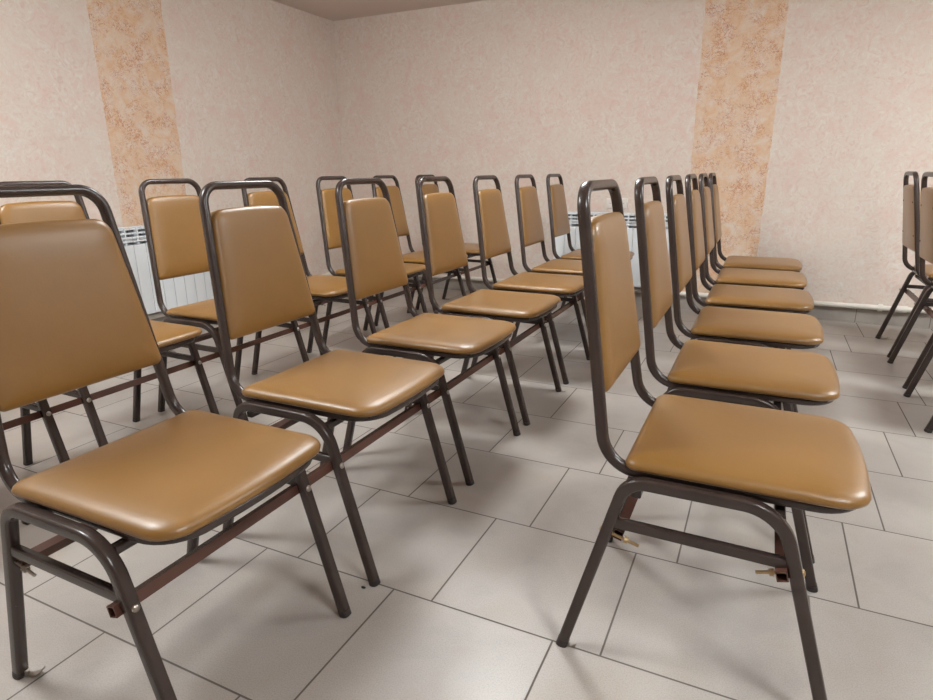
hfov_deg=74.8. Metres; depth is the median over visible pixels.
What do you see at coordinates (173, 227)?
chair
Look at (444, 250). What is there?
chair
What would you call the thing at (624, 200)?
wall socket
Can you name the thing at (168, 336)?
chair
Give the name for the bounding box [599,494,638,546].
rail
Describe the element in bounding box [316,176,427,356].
chair
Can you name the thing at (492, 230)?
chair
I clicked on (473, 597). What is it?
floor
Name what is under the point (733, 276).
chair
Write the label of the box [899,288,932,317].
rail
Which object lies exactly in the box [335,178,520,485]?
chair
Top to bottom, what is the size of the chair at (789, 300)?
0.963 m
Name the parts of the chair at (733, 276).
backrest, frame, seat, seat frame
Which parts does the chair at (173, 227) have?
frame, leg, backrest, seat, seat frame, leg, leg, leg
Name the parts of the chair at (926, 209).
leg, leg, backrest, frame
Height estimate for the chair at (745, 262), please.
0.963 m
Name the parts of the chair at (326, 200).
leg, frame, backrest, leg, seat, leg, seat frame, leg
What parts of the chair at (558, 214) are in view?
backrest, frame, seat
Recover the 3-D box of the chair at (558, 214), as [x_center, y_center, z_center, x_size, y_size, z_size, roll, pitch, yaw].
[0.814,-0.666,4.034,0.548,0.963,0.450,7,18,25]
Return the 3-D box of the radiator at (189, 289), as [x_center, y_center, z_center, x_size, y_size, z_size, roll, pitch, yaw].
[-1.984,-0.475,3.764,0.095,0.571,1.001,7,18,25]
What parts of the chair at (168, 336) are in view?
leg, backrest, frame, leg, leg, seat, seat frame, leg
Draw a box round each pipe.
[148,272,332,319]
[418,274,932,313]
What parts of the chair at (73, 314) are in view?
leg, backrest, frame, leg, seat, seat frame, leg, leg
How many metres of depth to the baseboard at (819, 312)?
4.06 m
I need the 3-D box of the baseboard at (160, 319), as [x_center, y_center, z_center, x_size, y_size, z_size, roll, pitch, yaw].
[-2.880,0.363,2.156,0.010,0.098,8.255,7,18,25]
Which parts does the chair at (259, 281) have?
leg, backrest, frame, leg, leg, seat, seat frame, leg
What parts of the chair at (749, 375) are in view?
backrest, frame, leg, seat, leg, seat frame, leg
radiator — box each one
[118,225,213,313]
[553,211,668,286]
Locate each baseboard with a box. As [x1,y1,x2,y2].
[152,316,166,321]
[408,276,932,328]
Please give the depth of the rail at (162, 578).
1.28 m
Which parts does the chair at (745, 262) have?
frame, backrest, seat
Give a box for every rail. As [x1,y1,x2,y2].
[2,263,492,429]
[14,358,414,576]
[106,324,545,617]
[168,274,422,351]
[544,297,584,322]
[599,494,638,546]
[755,348,805,581]
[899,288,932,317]
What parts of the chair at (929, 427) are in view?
leg, leg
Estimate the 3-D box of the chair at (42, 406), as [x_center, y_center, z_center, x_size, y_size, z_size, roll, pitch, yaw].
[-1.479,0.057,1.632,0.548,0.963,0.450,7,18,25]
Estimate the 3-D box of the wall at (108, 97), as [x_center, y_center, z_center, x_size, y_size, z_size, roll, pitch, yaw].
[-2.939,-0.652,1.885,0.100,2.200,8.255,7,18,25]
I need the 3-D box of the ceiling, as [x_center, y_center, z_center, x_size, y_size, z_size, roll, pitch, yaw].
[0.911,-1.268,-0.222,8.660,0.100,8.455,7,18,25]
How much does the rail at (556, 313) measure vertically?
0.031 m
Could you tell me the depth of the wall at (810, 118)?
4.18 m
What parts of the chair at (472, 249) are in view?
leg, frame, backrest, leg, seat, leg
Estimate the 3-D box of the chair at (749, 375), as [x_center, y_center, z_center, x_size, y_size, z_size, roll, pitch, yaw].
[0.748,0.006,1.740,0.548,0.963,0.450,7,18,25]
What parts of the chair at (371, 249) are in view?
leg, backrest, frame, leg, seat, seat frame, leg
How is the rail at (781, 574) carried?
attached to the chair at (738, 457)
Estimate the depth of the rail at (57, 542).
1.17 m
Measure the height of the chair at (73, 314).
0.963 m
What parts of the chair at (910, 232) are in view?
leg, leg, backrest, frame, seat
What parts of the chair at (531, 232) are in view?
leg, backrest, frame, seat, seat frame, leg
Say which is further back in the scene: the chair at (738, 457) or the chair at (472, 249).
the chair at (472, 249)
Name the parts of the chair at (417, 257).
leg, backrest, frame, leg, leg, seat, leg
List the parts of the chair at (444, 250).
backrest, frame, leg, leg, leg, seat, seat frame, leg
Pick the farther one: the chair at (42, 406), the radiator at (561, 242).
the radiator at (561, 242)
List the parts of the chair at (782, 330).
backrest, frame, leg, seat frame, seat, leg, leg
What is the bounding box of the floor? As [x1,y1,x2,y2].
[0,286,932,699]
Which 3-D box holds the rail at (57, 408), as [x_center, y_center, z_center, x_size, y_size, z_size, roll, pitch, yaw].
[-0.638,-0.176,3.041,0.078,0.031,3.748,7,18,25]
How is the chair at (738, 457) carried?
on the floor
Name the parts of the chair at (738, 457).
backrest, leg, frame, leg, seat, leg, seat frame, leg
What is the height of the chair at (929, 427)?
0.963 m
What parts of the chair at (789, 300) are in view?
backrest, frame, seat, seat frame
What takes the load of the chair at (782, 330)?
on the floor
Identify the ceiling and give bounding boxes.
[272,0,483,20]
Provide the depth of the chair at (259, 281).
1.59 m
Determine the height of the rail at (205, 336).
0.030 m
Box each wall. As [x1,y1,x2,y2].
[0,0,343,314]
[333,0,932,308]
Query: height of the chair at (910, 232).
0.963 m
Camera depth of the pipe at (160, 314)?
3.89 m
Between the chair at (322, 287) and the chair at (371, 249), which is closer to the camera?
the chair at (371, 249)
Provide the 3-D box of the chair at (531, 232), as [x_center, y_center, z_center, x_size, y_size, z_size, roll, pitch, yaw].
[0.574,-0.523,3.554,0.548,0.963,0.450,7,18,25]
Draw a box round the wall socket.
[606,198,627,208]
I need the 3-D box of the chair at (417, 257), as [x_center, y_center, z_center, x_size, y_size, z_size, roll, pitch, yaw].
[-0.298,-0.645,3.997,0.548,0.963,0.450,7,18,25]
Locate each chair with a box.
[0,181,219,465]
[0,184,351,699]
[22,399,69,462]
[138,178,308,420]
[199,180,456,586]
[241,177,383,374]
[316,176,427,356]
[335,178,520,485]
[371,175,467,326]
[415,174,496,309]
[416,176,565,425]
[471,175,589,384]
[511,174,586,339]
[546,174,634,307]
[556,179,871,699]
[634,176,839,563]
[665,175,823,411]
[685,174,813,412]
[698,173,806,349]
[708,173,801,271]
[875,171,932,357]
[887,172,932,388]
[903,344,932,432]
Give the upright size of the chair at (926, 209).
0.963 m
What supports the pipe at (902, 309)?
attached to the wall at (810, 118)
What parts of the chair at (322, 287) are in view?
leg, backrest, frame, leg, seat, seat frame, leg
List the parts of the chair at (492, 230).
leg, backrest, frame, seat, leg, seat frame, leg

